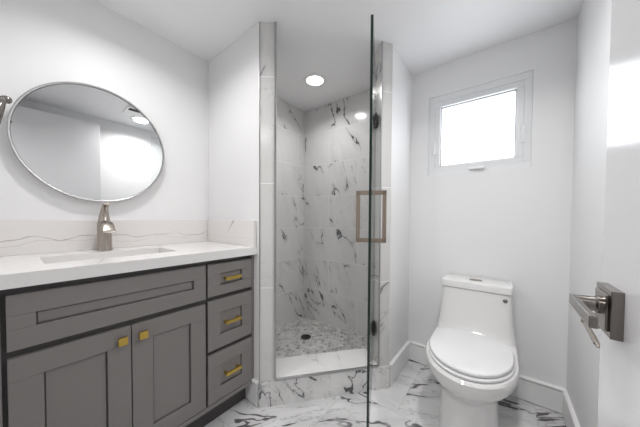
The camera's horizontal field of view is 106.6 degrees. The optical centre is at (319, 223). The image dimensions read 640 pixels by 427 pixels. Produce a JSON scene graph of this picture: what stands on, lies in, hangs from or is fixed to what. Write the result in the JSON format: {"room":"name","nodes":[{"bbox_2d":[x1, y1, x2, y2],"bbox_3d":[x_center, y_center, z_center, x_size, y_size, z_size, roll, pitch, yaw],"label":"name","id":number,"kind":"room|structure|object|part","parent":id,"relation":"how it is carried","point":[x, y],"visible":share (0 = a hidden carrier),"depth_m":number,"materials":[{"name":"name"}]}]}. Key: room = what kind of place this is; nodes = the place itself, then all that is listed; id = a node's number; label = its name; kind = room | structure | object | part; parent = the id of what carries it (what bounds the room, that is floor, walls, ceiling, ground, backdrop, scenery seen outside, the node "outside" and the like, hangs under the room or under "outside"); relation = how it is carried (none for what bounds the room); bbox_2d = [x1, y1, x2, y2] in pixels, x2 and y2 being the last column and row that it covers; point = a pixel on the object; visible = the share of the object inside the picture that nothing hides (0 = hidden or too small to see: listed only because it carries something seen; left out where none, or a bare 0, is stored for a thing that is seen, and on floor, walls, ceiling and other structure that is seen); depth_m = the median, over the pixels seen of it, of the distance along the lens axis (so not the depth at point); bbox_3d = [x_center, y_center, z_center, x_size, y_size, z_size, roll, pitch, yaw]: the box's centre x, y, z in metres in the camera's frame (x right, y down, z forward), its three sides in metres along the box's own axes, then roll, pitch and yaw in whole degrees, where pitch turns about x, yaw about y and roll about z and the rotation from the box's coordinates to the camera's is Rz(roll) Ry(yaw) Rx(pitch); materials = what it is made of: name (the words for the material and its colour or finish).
{"room":"bathroom","nodes":[
{"label":"bathroom","id":0,"kind":"room"},
{"bbox_2d":[0,0,303,328],"bbox_3d":[-0.784,-0.046,1.694,0.132,2.105,2.135,1,2,37],"label":"wall","id":1,"kind":"structure","parent":0,"point":[42,41],"depth_m":1.31,"materials":[{"name":"white paint"}]},
{"bbox_2d":[6,81,164,201],"bbox_3d":[-1.084,-0.386,1.174,0.034,0.558,0.558,1,2,37],"label":"round mirror","id":2,"kind":"object","parent":1,"relation":"attached to","point":[83,141],"visible":1,"depth_m":1.13,"materials":[{"name":"silver metal"}]},
{"bbox_2d":[0,220,207,255],"bbox_3d":[-1.037,0.052,1.260,0.020,0.143,0.933,1,2,37],"label":"backsplash","id":3,"kind":"structure","parent":1,"relation":"attached to","point":[17,237],"depth_m":1.13,"materials":[{"name":"stone"}]},
{"bbox_2d":[208,23,258,405],"bbox_3d":[-0.502,-0.041,1.532,0.538,2.105,0.150,1,2,37],"label":"wall","id":4,"kind":"structure","parent":0,"point":[233,74],"depth_m":1.42,"materials":[{"name":"white paint"}]},
{"bbox_2d":[245,378,258,405],"bbox_3d":[-0.388,0.944,1.356,0.106,0.136,0.018,1,2,37],"label":"baseboard","id":5,"kind":"structure","parent":4,"relation":"attached to","point":[252,390],"depth_m":1.34,"materials":[{"name":"white wood"}]},
{"bbox_2d":[260,22,274,381],"bbox_3d":[-0.304,-0.035,1.381,0.083,2.104,0.165,0,1,-12],"label":"wall","id":6,"kind":"structure","parent":0,"point":[266,28],"depth_m":1.30,"materials":[{"name":"white tile"}]},
{"bbox_2d":[259,22,259,382],"bbox_3d":[-0.331,-0.033,1.305,0.006,2.103,0.006,0,1,-12],"label":"trim","id":7,"kind":"structure","parent":6,"relation":"attached to","point":[259,22],"depth_m":1.30,"materials":[{"name":"silver metal"}]},
{"bbox_2d":[274,22,276,379],"bbox_3d":[-0.246,-0.110,1.306,0.012,1.950,0.012,0,1,-12],"label":"trim","id":8,"kind":"structure","parent":6,"relation":"attached to","point":[275,23],"depth_m":1.30,"materials":[{"name":"silver metal"}]},
{"bbox_2d":[276,316,366,357],"bbox_3d":[-0.069,0.978,1.821,0.887,0.060,0.829,1,2,37],"label":"floor","id":9,"kind":"structure","parent":0,"point":[325,337],"depth_m":1.95,"materials":[{"name":"tile"}]},
{"bbox_2d":[301,334,310,339],"bbox_3d":[-0.117,0.942,1.989,0.084,0.004,0.084,1,2,37],"label":"shower drain","id":10,"kind":"object","parent":9,"relation":"on","point":[305,336],"visible":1,"depth_m":1.99,"materials":[{"name":"grey metal"}]},
{"bbox_2d":[94,0,583,111],"bbox_3d":[-0.057,-1.113,0.329,2.908,0.100,3.385,1,2,37],"label":"ceiling","id":11,"kind":"structure","parent":0,"point":[331,39],"depth_m":1.31,"materials":[{"name":"white paint"}]},
{"bbox_2d":[303,73,325,86],"bbox_3d":[-0.038,-1.093,1.817,0.176,0.009,0.176,1,2,37],"label":"recessed light","id":12,"kind":"object","parent":11,"relation":"in","point":[312,79],"visible":1,"depth_m":1.80,"materials":[{"name":"white plastic"}]},
{"bbox_2d":[307,76,322,84],"bbox_3d":[-0.038,-1.093,1.817,0.128,0.007,0.128,1,2,37],"label":"diffuser","id":13,"kind":"object","parent":12,"relation":"attached to","point":[311,80],"depth_m":1.81,"materials":[{"name":"white plastic"}]},
{"bbox_2d":[373,44,380,362],"bbox_3d":[0.360,-0.035,1.529,0.030,2.104,0.134,0,1,-12],"label":"wall","id":14,"kind":"structure","parent":0,"point":[378,51],"depth_m":1.49,"materials":[{"name":"white tile"}]},
{"bbox_2d":[356,14,386,426],"bbox_3d":[0.250,0.023,1.236,0.124,1.656,0.629,1,1,9],"label":"shower door","id":15,"kind":"structure","parent":14,"relation":"attached to","point":[371,240],"depth_m":0.97,"materials":[{"name":"clear glass"}]},
{"bbox_3d":[0.178,-0.031,0.994,0.055,0.213,0.017,1,1,14],"label":"handle","id":16,"kind":"part","parent":15,"relation":"part of","materials":[{"name":"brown metal"}]},
{"bbox_3d":[0.268,0.024,1.216,0.010,1.656,0.596,1,1,14],"label":"glass panel","id":17,"kind":"part","parent":15,"relation":"part of","materials":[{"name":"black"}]},
{"bbox_3d":[0.242,-0.030,0.978,0.057,0.213,0.017,1,1,14],"label":"handle","id":18,"kind":"part","parent":15,"relation":"part of","materials":[{"name":"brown metal"}]},
{"bbox_2d":[204,359,565,426],"bbox_3d":[-0.070,1.091,0.379,2.908,0.100,3.385,1,2,37],"label":"floor","id":19,"kind":"structure","parent":0,"point":[413,399],"depth_m":1.30,"materials":[{"name":"stone"}]},
{"bbox_2d":[0,255,253,426],"bbox_3d":[-0.843,0.595,1.121,0.517,0.849,0.932,1,2,37],"label":"vanity cabinet","id":20,"kind":"object","parent":19,"relation":"on","point":[171,346],"visible":0.95,"depth_m":0.90,"materials":[{"name":"grey wood"}]},
{"bbox_3d":[-0.808,0.634,0.797,0.018,0.499,0.284,1,2,37],"label":"door","id":21,"kind":"part","parent":20,"relation":"part of","materials":[{"name":"grey paint"}]},
{"bbox_3d":[-0.718,0.280,0.903,0.018,0.162,0.570,1,2,37],"label":"false drawer","id":22,"kind":"part","parent":20,"relation":"part of","materials":[{"name":"grey paint"}]},
{"bbox_3d":[-0.722,0.429,0.872,0.022,0.028,0.028,1,2,37],"label":"knob","id":23,"kind":"part","parent":20,"relation":"part of","materials":[{"name":"gold metal"}]},
{"bbox_2d":[0,241,256,289],"bbox_3d":[-0.839,0.149,1.110,0.522,0.041,0.933,1,2,37],"label":"countertop","id":24,"kind":"structure","parent":20,"relation":"on","point":[16,271],"depth_m":0.93,"materials":[{"name":"white stone"}]},
{"bbox_2d":[96,203,115,250],"bbox_3d":[-1.016,0.013,1.132,0.124,0.227,0.060,1,2,37],"label":"faucet","id":25,"kind":"object","parent":24,"relation":"on","point":[105,227],"visible":1,"depth_m":1.13,"materials":[{"name":"silver metal"}]},
{"bbox_3d":[-1.033,-0.053,1.144,0.074,0.096,0.048,1,2,37],"label":"lever","id":26,"kind":"part","parent":25,"relation":"part of","materials":[{"name":"silver metal"}]},
{"bbox_3d":[-1.003,0.013,1.122,0.091,0.056,0.048,1,2,37],"label":"spout","id":27,"kind":"part","parent":25,"relation":"part of","materials":[{"name":"silver metal"}]},
{"bbox_2d":[208,220,256,246],"bbox_3d":[-0.554,0.050,1.465,0.496,0.143,0.020,1,2,37],"label":"side splash","id":28,"kind":"object","parent":24,"relation":"on","point":[244,233],"visible":1,"depth_m":1.42,"materials":[{"name":"stone"}]},
{"bbox_3d":[-0.683,0.428,0.922,0.022,0.028,0.028,1,2,37],"label":"knob","id":29,"kind":"part","parent":20,"relation":"part of","materials":[{"name":"gold metal"}]},
{"bbox_3d":[-0.634,0.630,1.024,0.018,0.499,0.282,1,2,37],"label":"door","id":30,"kind":"part","parent":20,"relation":"part of","materials":[{"name":"grey paint"}]},
{"bbox_3d":[-0.645,0.894,1.018,0.017,0.021,0.839,1,2,37],"label":"rail","id":31,"kind":"part","parent":20,"relation":"part of","materials":[{"name":"grey paint"}]},
{"bbox_3d":[-0.465,0.493,1.240,0.018,0.243,0.250,1,2,37],"label":"drawer","id":32,"kind":"part","parent":20,"relation":"part of","materials":[{"name":"grey paint"}]},
{"bbox_3d":[-0.463,0.272,1.235,0.018,0.158,0.250,1,2,37],"label":"drawer","id":33,"kind":"part","parent":20,"relation":"part of","materials":[{"name":"grey paint"}]},
{"bbox_3d":[-0.466,0.756,1.246,0.018,0.240,0.250,1,2,37],"label":"drawer","id":34,"kind":"part","parent":20,"relation":"part of","materials":[{"name":"grey paint"}]},
{"bbox_3d":[-0.453,0.756,1.236,0.034,0.016,0.088,1,2,37],"label":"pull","id":35,"kind":"part","parent":20,"relation":"part of","materials":[{"name":"gold metal"}]},
{"bbox_3d":[-0.452,0.494,1.230,0.034,0.016,0.088,1,2,37],"label":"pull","id":36,"kind":"part","parent":20,"relation":"part of","materials":[{"name":"gold metal"}]},
{"bbox_3d":[-0.450,0.272,1.225,0.034,0.016,0.088,1,2,37],"label":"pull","id":37,"kind":"part","parent":20,"relation":"part of","materials":[{"name":"gold metal"}]},
{"bbox_2d":[259,348,388,407],"bbox_3d":[0.026,0.939,1.492,0.781,0.154,0.204,0,1,-12],"label":"shower curb","id":38,"kind":"object","parent":19,"relation":"on","point":[301,378],"visible":0.86,"depth_m":1.41,"materials":[{"name":"stone"}]},
{"bbox_2d":[426,274,518,426],"bbox_3d":[0.787,0.681,1.248,0.387,0.692,0.678,1,2,37],"label":"toilet","id":39,"kind":"object","parent":19,"relation":"on","point":[471,351],"visible":1,"depth_m":1.16,"materials":[{"name":"white ceramic"}]},
{"bbox_3d":[0.712,0.635,1.149,0.358,0.013,0.399,1,2,37],"label":"seat","id":40,"kind":"part","parent":39,"relation":"part of","materials":[{"name":"white plastic"}]},
{"bbox_3d":[0.723,0.615,1.162,0.350,0.022,0.420,1,2,37],"label":"seat lid","id":41,"kind":"part","parent":39,"relation":"part of","materials":[{"name":"white plastic"}]},
{"bbox_3d":[0.936,0.357,1.431,0.345,0.043,0.196,1,2,37],"label":"tank lid","id":42,"kind":"part","parent":39,"relation":"part of","materials":[{"name":"white ceramic"}]},
{"bbox_2d":[377,42,392,366],"bbox_3d":[0.396,-0.033,1.462,0.075,2.104,0.020,0,1,-19],"label":"wall","id":43,"kind":"structure","parent":0,"point":[387,48],"depth_m":1.45,"materials":[{"name":"white tile"}]},
{"bbox_2d":[378,41,382,365],"bbox_3d":[0.364,-0.109,1.437,0.008,1.950,0.008,0,1,-12],"label":"trim","id":44,"kind":"structure","parent":43,"relation":"attached to","point":[382,41],"depth_m":1.43,"materials":[{"name":"silver metal"}]},
{"bbox_2d":[388,46,411,364],"bbox_3d":[0.485,-0.037,1.656,0.150,2.105,0.412,1,2,37],"label":"wall partition","id":45,"kind":"structure","parent":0,"point":[401,76],"depth_m":1.59,"materials":[{"name":"white paint"}]},
{"bbox_2d":[389,341,409,385],"bbox_3d":[0.551,0.943,1.635,0.018,0.136,0.364,1,2,37],"label":"baseboard","id":46,"kind":"structure","parent":45,"relation":"attached to","point":[399,361],"depth_m":1.59,"materials":[{"name":"white wood"}]},
{"bbox_2d":[303,17,577,387],"bbox_3d":[0.618,-0.042,1.882,1.888,2.105,0.132,1,2,37],"label":"wall","id":47,"kind":"structure","parent":0,"point":[513,225],"depth_m":1.55,"materials":[{"name":"white paint"}]},
{"bbox_2d":[428,71,532,176],"bbox_3d":[1.015,-0.607,1.557,0.556,0.554,0.106,1,2,37],"label":"window","id":48,"kind":"structure","parent":47,"relation":"in","point":[522,84],"depth_m":1.48,"materials":[{"name":"white plastic"}]},
{"bbox_3d":[1.004,-0.362,1.528,0.090,0.022,0.040,1,2,37],"label":"crank handle","id":49,"kind":"part","parent":48,"relation":"part of","materials":[{"name":"white plastic"}]},
{"bbox_2d":[408,340,566,412],"bbox_3d":[0.990,0.948,1.534,0.837,0.136,0.018,1,2,37],"label":"baseboard","id":50,"kind":"structure","parent":47,"relation":"attached to","point":[547,395],"depth_m":1.36,"materials":[{"name":"white wood"}]},
{"bbox_2d":[566,0,611,426],"bbox_3d":[0.835,-0.009,0.516,0.120,2.105,2.035,1,2,37],"label":"wall","id":51,"kind":"structure","parent":0,"point":[594,17],"depth_m":1.02,"materials":[{"name":"white paint"}]},
{"bbox_2d":[562,389,579,426],"bbox_3d":[0.733,0.970,0.527,0.018,0.136,1.901,1,2,37],"label":"baseboard","id":52,"kind":"structure","parent":51,"relation":"attached to","point":[570,418],"depth_m":1.18,"materials":[{"name":"white wood"}]},
{"bbox_2d":[581,319,599,347],"bbox_3d":[0.895,0.344,0.758,0.064,0.050,0.171,1,2,37],"label":"toilet paper holder","id":53,"kind":"object","parent":51,"relation":"attached to","point":[592,335],"visible":0.49,"depth_m":0.75,"materials":[{"name":"silver metal"}]},
{"bbox_3d":[-0.564,-0.012,0.244,2.008,2.105,0.100,1,2,37],"label":"wall","id":54,"kind":"structure","parent":0,"visible":0},
{"bbox_2d":[0,95,11,123],"bbox_3d":[-1.147,-0.379,0.834,0.126,0.178,0.129,0,1,-15],"label":"towel ring","id":55,"kind":"object","parent":54,"relation":"attached to","point":[4,99],"visible":1,"depth_m":0.85,"materials":[{"name":"silver metal"}]},
{"bbox_3d":[-1.146,-0.444,0.821,0.027,0.027,0.105,1,2,37],"label":"post","id":56,"kind":"part","parent":55,"relation":"part of","materials":[{"name":"silver metal"}]},
{"bbox_2d":[569,0,639,426],"bbox_3d":[0.243,0.050,0.116,0.081,1.982,0.670,1,2,37],"label":"door","id":57,"kind":"structure","parent":54,"relation":"in","point":[615,304],"depth_m":0.32,"materials":[{"name":"white paint"}]},
{"bbox_3d":[0.364,0.116,0.317,0.030,0.025,0.110,1,2,37],"label":"lever","id":58,"kind":"part","parent":57,"relation":"part of","materials":[{"name":"silver metal"}]},
{"bbox_3d":[0.407,0.121,0.338,0.015,0.064,0.064,1,2,37],"label":"handle plate","id":59,"kind":"part","parent":57,"relation":"part of","materials":[{"name":"silver metal"}]}
]}

